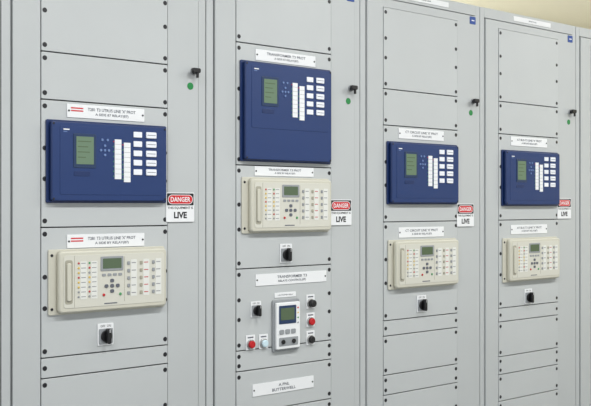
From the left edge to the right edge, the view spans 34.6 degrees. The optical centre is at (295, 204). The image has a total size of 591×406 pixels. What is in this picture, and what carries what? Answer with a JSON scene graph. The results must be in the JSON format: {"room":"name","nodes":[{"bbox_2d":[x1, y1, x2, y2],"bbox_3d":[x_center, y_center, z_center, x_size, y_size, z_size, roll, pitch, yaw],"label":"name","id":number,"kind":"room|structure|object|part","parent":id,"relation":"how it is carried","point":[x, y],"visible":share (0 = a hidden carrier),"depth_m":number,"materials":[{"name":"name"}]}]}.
{"room":"electrical room","nodes":[
{"label":"electrical room","id":0,"kind":"room"},
{"bbox_2d":[450,0,590,28],"bbox_3d":[1.691,-1.825,2.660,12.000,0.050,10.000,0,0,-40],"label":"wall","id":1,"kind":"structure","parent":0,"point":[577,13],"depth_m":8.70,"materials":[{"name":"white paint"}]},
{"bbox_3d":[1.691,1.325,2.660,12.000,0.050,10.000,0,0,-40],"label":"floor","id":2,"kind":"structure","parent":0,"visible":0},
{"bbox_2d":[0,0,204,405],"bbox_3d":[-0.839,0.169,3.561,0.796,2.262,0.624,0,0,-40],"label":"tall cabinet","id":3,"kind":"object","parent":2,"relation":"on","point":[55,54],"visible":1,"depth_m":3.28,"materials":[{"name":"grey metal"}]},
{"bbox_2d":[45,119,165,202],"bbox_3d":[-0.643,-0.146,3.298,0.466,0.279,0.032,0,0,-40],"label":"protection relay","id":4,"kind":"object","parent":3,"relation":"attached to","point":[86,162],"visible":1,"depth_m":3.27,"materials":[{"name":"blue"}]},
{"bbox_2d":[97,323,113,345],"bbox_3d":[-0.650,0.449,3.290,0.062,0.076,0.034,0,0,-40],"label":"switch","id":5,"kind":"object","parent":3,"relation":"attached to","point":[105,331],"visible":1,"depth_m":3.29,"materials":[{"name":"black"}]},
{"bbox_2d":[67,233,143,247],"bbox_3d":[-0.656,0.123,3.305,0.300,0.046,0.004,0,0,-40],"label":"nameplate","id":6,"kind":"object","parent":3,"relation":"attached to","point":[120,239],"visible":1,"depth_m":3.30,"materials":[{"name":"white plastic"}]},
{"bbox_2d":[67,104,143,121],"bbox_3d":[-0.656,-0.320,3.305,0.300,0.046,0.004,0,0,-40],"label":"nameplate","id":7,"kind":"object","parent":3,"relation":"attached to","point":[73,110],"visible":1,"depth_m":3.30,"materials":[{"name":"white plastic"}]},
{"bbox_2d":[48,246,165,315],"bbox_3d":[-0.641,0.259,3.296,0.450,0.220,0.036,0,0,-40],"label":"protection relay","id":8,"kind":"object","parent":3,"relation":"attached to","point":[87,280],"visible":1,"depth_m":3.27,"materials":[{"name":"beige plastic"},{"name":"painted metal"},{"name":"glass"}]},
{"bbox_2d":[166,192,193,221],"bbox_3d":[-0.424,0.008,3.498,0.122,0.108,0.004,0,0,-40],"label":"sign","id":9,"kind":"object","parent":3,"relation":"attached to","point":[179,206],"visible":1,"depth_m":3.49,"materials":[{"name":"white plastic"}]},
{"bbox_2d":[187,82,192,89],"bbox_3d":[-0.391,-0.442,3.531,0.027,0.027,0.001,0,0,-40],"label":"sticker","id":10,"kind":"object","parent":3,"relation":"attached to","point":[189,85],"visible":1,"depth_m":3.53,"materials":[{"name":"green plastic"}]},
{"bbox_2d":[190,68,200,77],"bbox_3d":[-0.373,-0.491,3.525,0.038,0.040,0.034,0,0,-40],"label":"lock","id":11,"kind":"object","parent":3,"relation":"attached to","point":[194,71],"visible":1,"depth_m":3.51,"materials":[{"name":"grey"}]},
{"bbox_2d":[205,0,358,405],"bbox_3d":[-0.214,0.169,4.062,0.796,2.262,0.650,0,0,-40],"label":"tall cabinet","id":12,"kind":"object","parent":2,"relation":"on","point":[326,30],"depth_m":3.79,"materials":[{"name":"grey metal"}]},
{"bbox_3d":[-0.171,0.536,3.698,0.044,0.058,0.018,0,0,-40],"label":"push button","id":13,"kind":"part","parent":12,"relation":"part of","materials":[{"name":"red plastic"}]},
{"bbox_2d":[250,301,261,317],"bbox_3d":[-0.145,0.409,3.708,0.051,0.062,0.034,0,0,-40],"label":"switch","id":14,"kind":"object","parent":12,"relation":"attached to","point":[255,307],"visible":1,"depth_m":3.71,"materials":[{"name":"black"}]},
{"bbox_2d":[259,334,268,348],"bbox_3d":[-0.121,0.538,3.739,0.044,0.058,0.018,0,0,-40],"label":"lamp","id":15,"kind":"object","parent":12,"relation":"attached to","point":[263,338],"visible":1,"depth_m":3.73,"materials":[{"name":"white plastic"}]},
{"bbox_2d":[252,376,313,396],"bbox_3d":[-0.046,0.726,3.811,0.315,0.048,0.004,0,0,-40],"label":"nameplate","id":16,"kind":"object","parent":12,"relation":"attached to","point":[280,386],"visible":1,"depth_m":3.81,"materials":[{"name":"white plastic"}]},
{"bbox_2d":[254,166,313,176],"bbox_3d":[-0.042,-0.134,3.814,0.305,0.037,0.004,0,0,-40],"label":"nameplate","id":17,"kind":"object","parent":12,"relation":"attached to","point":[258,170],"visible":1,"depth_m":3.81,"materials":[{"name":"white"}]},
{"bbox_2d":[255,49,314,66],"bbox_3d":[-0.037,-0.590,3.819,0.310,0.044,0.004,0,0,-40],"label":"nameplate","id":18,"kind":"object","parent":12,"relation":"attached to","point":[261,55],"visible":1,"depth_m":3.81,"materials":[{"name":"white plastic"}]},
{"bbox_2d":[274,291,295,297],"bbox_3d":[-0.041,0.360,3.816,0.110,0.020,0.003,0,0,-40],"label":"nameplate","id":19,"kind":"object","parent":12,"relation":"attached to","point":[281,294],"visible":1,"depth_m":3.81,"materials":[{"name":"white"}]},
{"bbox_2d":[240,60,330,163],"bbox_3d":[-0.027,-0.366,3.809,0.466,0.392,0.032,0,0,-40],"label":"protection relay","id":20,"kind":"object","parent":12,"relation":"attached to","point":[285,110],"visible":1,"depth_m":3.78,"materials":[{"name":"blue"}]},
{"bbox_2d":[241,177,330,233],"bbox_3d":[-0.026,0.001,3.807,0.450,0.220,0.036,0,0,-40],"label":"protection relay","id":21,"kind":"object","parent":12,"relation":"attached to","point":[268,205],"visible":1,"depth_m":3.78,"materials":[{"name":"beige plastic"},{"name":"painted metal"},{"name":"glass"}]},
{"bbox_2d":[272,298,299,351],"bbox_3d":[-0.032,0.481,3.806,0.138,0.205,0.029,0,0,-40],"label":"meter","id":22,"kind":"object","parent":12,"relation":"attached to","point":[285,312],"visible":1,"depth_m":3.79,"materials":[{"name":"grey plastic"}]},
{"bbox_2d":[280,244,291,262],"bbox_3d":[-0.028,0.194,3.806,0.062,0.076,0.034,0,0,-40],"label":"switch","id":23,"kind":"object","parent":12,"relation":"attached to","point":[285,249],"visible":1,"depth_m":3.80,"materials":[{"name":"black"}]},
{"bbox_2d":[255,270,325,285],"bbox_3d":[-0.013,0.295,3.838,0.370,0.046,0.004,0,0,-40],"label":"nameplate","id":24,"kind":"object","parent":12,"relation":"attached to","point":[308,276],"visible":1,"depth_m":3.83,"materials":[{"name":"white plastic"}]},
{"bbox_3d":[0.066,0.545,3.895,0.044,0.058,0.018,0,0,-40],"label":"push button","id":25,"kind":"part","parent":12,"relation":"part of","materials":[{"name":"black plastic"}]},
{"bbox_3d":[0.066,0.471,3.895,0.044,0.058,0.018,0,0,-40],"label":"push button","id":26,"kind":"part","parent":12,"relation":"part of","materials":[{"name":"red plastic"}]},
{"bbox_3d":[0.069,0.396,3.892,0.044,0.058,0.026,0,0,-40],"label":"push button","id":27,"kind":"part","parent":12,"relation":"part of","materials":[{"name":"black plastic"}]},
{"bbox_2d":[331,200,351,224],"bbox_3d":[0.192,0.031,4.008,0.122,0.108,0.004,0,0,-40],"label":"sign","id":28,"kind":"object","parent":12,"relation":"attached to","point":[341,210],"visible":1,"depth_m":4.01,"materials":[{"name":"white plastic"}]},
{"bbox_2d":[348,85,357,93],"bbox_3d":[0.242,-0.491,4.035,0.038,0.040,0.034,0,0,-40],"label":"lock","id":29,"kind":"object","parent":12,"relation":"attached to","point":[351,88],"visible":1,"depth_m":4.03,"materials":[{"name":"grey"}]},
{"bbox_2d":[359,0,478,405],"bbox_3d":[0.393,0.169,4.583,0.796,2.262,0.624,0,0,-40],"label":"tall cabinet","id":30,"kind":"object","parent":2,"relation":"on","point":[419,61],"visible":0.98,"depth_m":4.30,"materials":[{"name":"grey metal"}]},
{"bbox_2d":[398,128,443,140],"bbox_3d":[0.575,-0.320,4.326,0.300,0.046,0.004,0,0,-40],"label":"nameplate","id":31,"kind":"object","parent":30,"relation":"attached to","point":[403,133],"visible":1,"depth_m":4.32,"materials":[{"name":"white"}]},
{"bbox_2d":[398,226,443,237],"bbox_3d":[0.575,0.123,4.326,0.300,0.046,0.004,0,0,-40],"label":"nameplate","id":32,"kind":"object","parent":30,"relation":"attached to","point":[403,232],"visible":1,"depth_m":4.32,"materials":[{"name":"white plastic"}]},
{"bbox_2d":[386,141,458,203],"bbox_3d":[0.589,-0.142,4.319,0.466,0.279,0.032,0,0,-40],"label":"protection relay","id":33,"kind":"object","parent":30,"relation":"attached to","point":[416,173],"visible":1,"depth_m":4.29,"materials":[{"name":"blue"}]},
{"bbox_2d":[387,238,457,289],"bbox_3d":[0.590,0.265,4.318,0.450,0.220,0.036,0,0,-40],"label":"protection relay","id":34,"kind":"object","parent":30,"relation":"attached to","point":[411,263],"visible":1,"depth_m":4.29,"materials":[{"name":"beige plastic"},{"name":"painted metal"},{"name":"glass"}]},
{"bbox_2d":[417,295,427,311],"bbox_3d":[0.583,0.449,4.313,0.062,0.076,0.034,0,0,-40],"label":"switch","id":35,"kind":"object","parent":30,"relation":"attached to","point":[422,302],"visible":1,"depth_m":4.31,"materials":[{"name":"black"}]},
{"bbox_2d":[412,0,448,7],"bbox_3d":[0.599,-0.938,4.360,0.310,0.024,0.003,0,0,-40],"label":"nameplate","id":36,"kind":"object","parent":30,"relation":"on","point":[433,2],"visible":1,"depth_m":4.40,"materials":[{"name":"white plastic"}]},
{"bbox_2d":[457,204,473,226],"bbox_3d":[0.809,0.048,4.521,0.122,0.108,0.004,0,0,-40],"label":"sign","id":37,"kind":"object","parent":30,"relation":"attached to","point":[465,212],"visible":1,"depth_m":4.52,"materials":[{"name":"white plastic"}]},
{"bbox_2d":[470,16,475,24],"bbox_3d":[0.851,-0.886,4.561,0.042,0.036,0.002,0,0,-40],"label":"number tag","id":38,"kind":"object","parent":30,"relation":"attached to","point":[472,19],"visible":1,"depth_m":4.56,"materials":[{"name":"blue plastic"}]},
{"bbox_2d":[471,99,479,106],"bbox_3d":[0.858,-0.491,4.546,0.038,0.040,0.034,0,0,-40],"label":"lock","id":39,"kind":"object","parent":30,"relation":"attached to","point":[473,101],"visible":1,"depth_m":4.54,"materials":[{"name":"grey"}]},
{"bbox_2d":[479,7,574,405],"bbox_3d":[1.009,0.169,5.094,0.796,2.262,0.624,0,0,-40],"label":"tall cabinet","id":40,"kind":"object","parent":2,"relation":"on","point":[527,71],"visible":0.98,"depth_m":4.80,"materials":[{"name":"grey metal"}]},
{"bbox_2d":[511,136,546,147],"bbox_3d":[1.191,-0.320,4.837,0.300,0.046,0.004,0,0,-40],"label":"nameplate","id":41,"kind":"object","parent":40,"relation":"attached to","point":[515,141],"visible":1,"depth_m":4.83,"materials":[{"name":"white plastic"}]},
{"bbox_2d":[524,288,533,303],"bbox_3d":[1.194,0.464,4.819,0.062,0.076,0.034,0,0,-40],"label":"switch","id":42,"kind":"object","parent":40,"relation":"attached to","point":[528,294],"visible":1,"depth_m":4.81,"materials":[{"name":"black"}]},
{"bbox_2d":[511,224,546,233],"bbox_3d":[1.191,0.123,4.837,0.300,0.046,0.004,0,0,-40],"label":"nameplate","id":43,"kind":"object","parent":40,"relation":"attached to","point":[538,228],"visible":1,"depth_m":4.83,"materials":[{"name":"white"}]},
{"bbox_2d":[501,150,559,205],"bbox_3d":[1.204,-0.135,4.830,0.466,0.279,0.032,0,0,-40],"label":"protection relay","id":44,"kind":"object","parent":40,"relation":"attached to","point":[528,178],"visible":1,"depth_m":4.80,"materials":[{"name":"blue"}]},
{"bbox_2d":[502,236,559,282],"bbox_3d":[1.206,0.275,4.829,0.450,0.220,0.036,0,0,-40],"label":"protection relay","id":45,"kind":"object","parent":40,"relation":"attached to","point":[528,258],"visible":1,"depth_m":4.80,"materials":[{"name":"beige plastic"},{"name":"painted metal"},{"name":"glass"}]},
{"bbox_2d":[513,16,550,27],"bbox_3d":[1.215,-0.938,4.871,0.310,0.024,0.003,0,0,-40],"label":"nameplate","id":46,"kind":"object","parent":40,"relation":"on","point":[515,18],"visible":1,"depth_m":4.87,"materials":[{"name":"white"}]},
{"bbox_2d":[557,198,570,218],"bbox_3d":[1.423,0.018,5.030,0.122,0.108,0.004,0,0,-40],"label":"sign","id":47,"kind":"object","parent":40,"relation":"attached to","point":[564,208],"visible":1,"depth_m":5.03,"materials":[{"name":"white plastic"}]},
{"bbox_2d":[568,35,572,42],"bbox_3d":[1.467,-0.886,5.072,0.042,0.036,0.002,0,0,-40],"label":"number tag","id":48,"kind":"object","parent":40,"relation":"attached to","point":[570,38],"visible":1,"depth_m":5.07,"materials":[{"name":"blue plastic"}]},
{"bbox_2d":[569,109,576,115],"bbox_3d":[1.474,-0.491,5.057,0.038,0.040,0.034,0,0,-40],"label":"lock","id":49,"kind":"object","parent":40,"relation":"attached to","point":[572,111],"visible":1,"depth_m":5.05,"materials":[{"name":"grey"}]},
{"bbox_2d":[575,27,590,405],"bbox_3d":[1.624,0.169,5.604,0.796,2.262,0.624,0,0,-40],"label":"tall cabinet","id":50,"kind":"object","parent":2,"relation":"on","point":[582,35],"visible":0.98,"depth_m":5.15,"materials":[{"name":"grey metal"}]}
]}

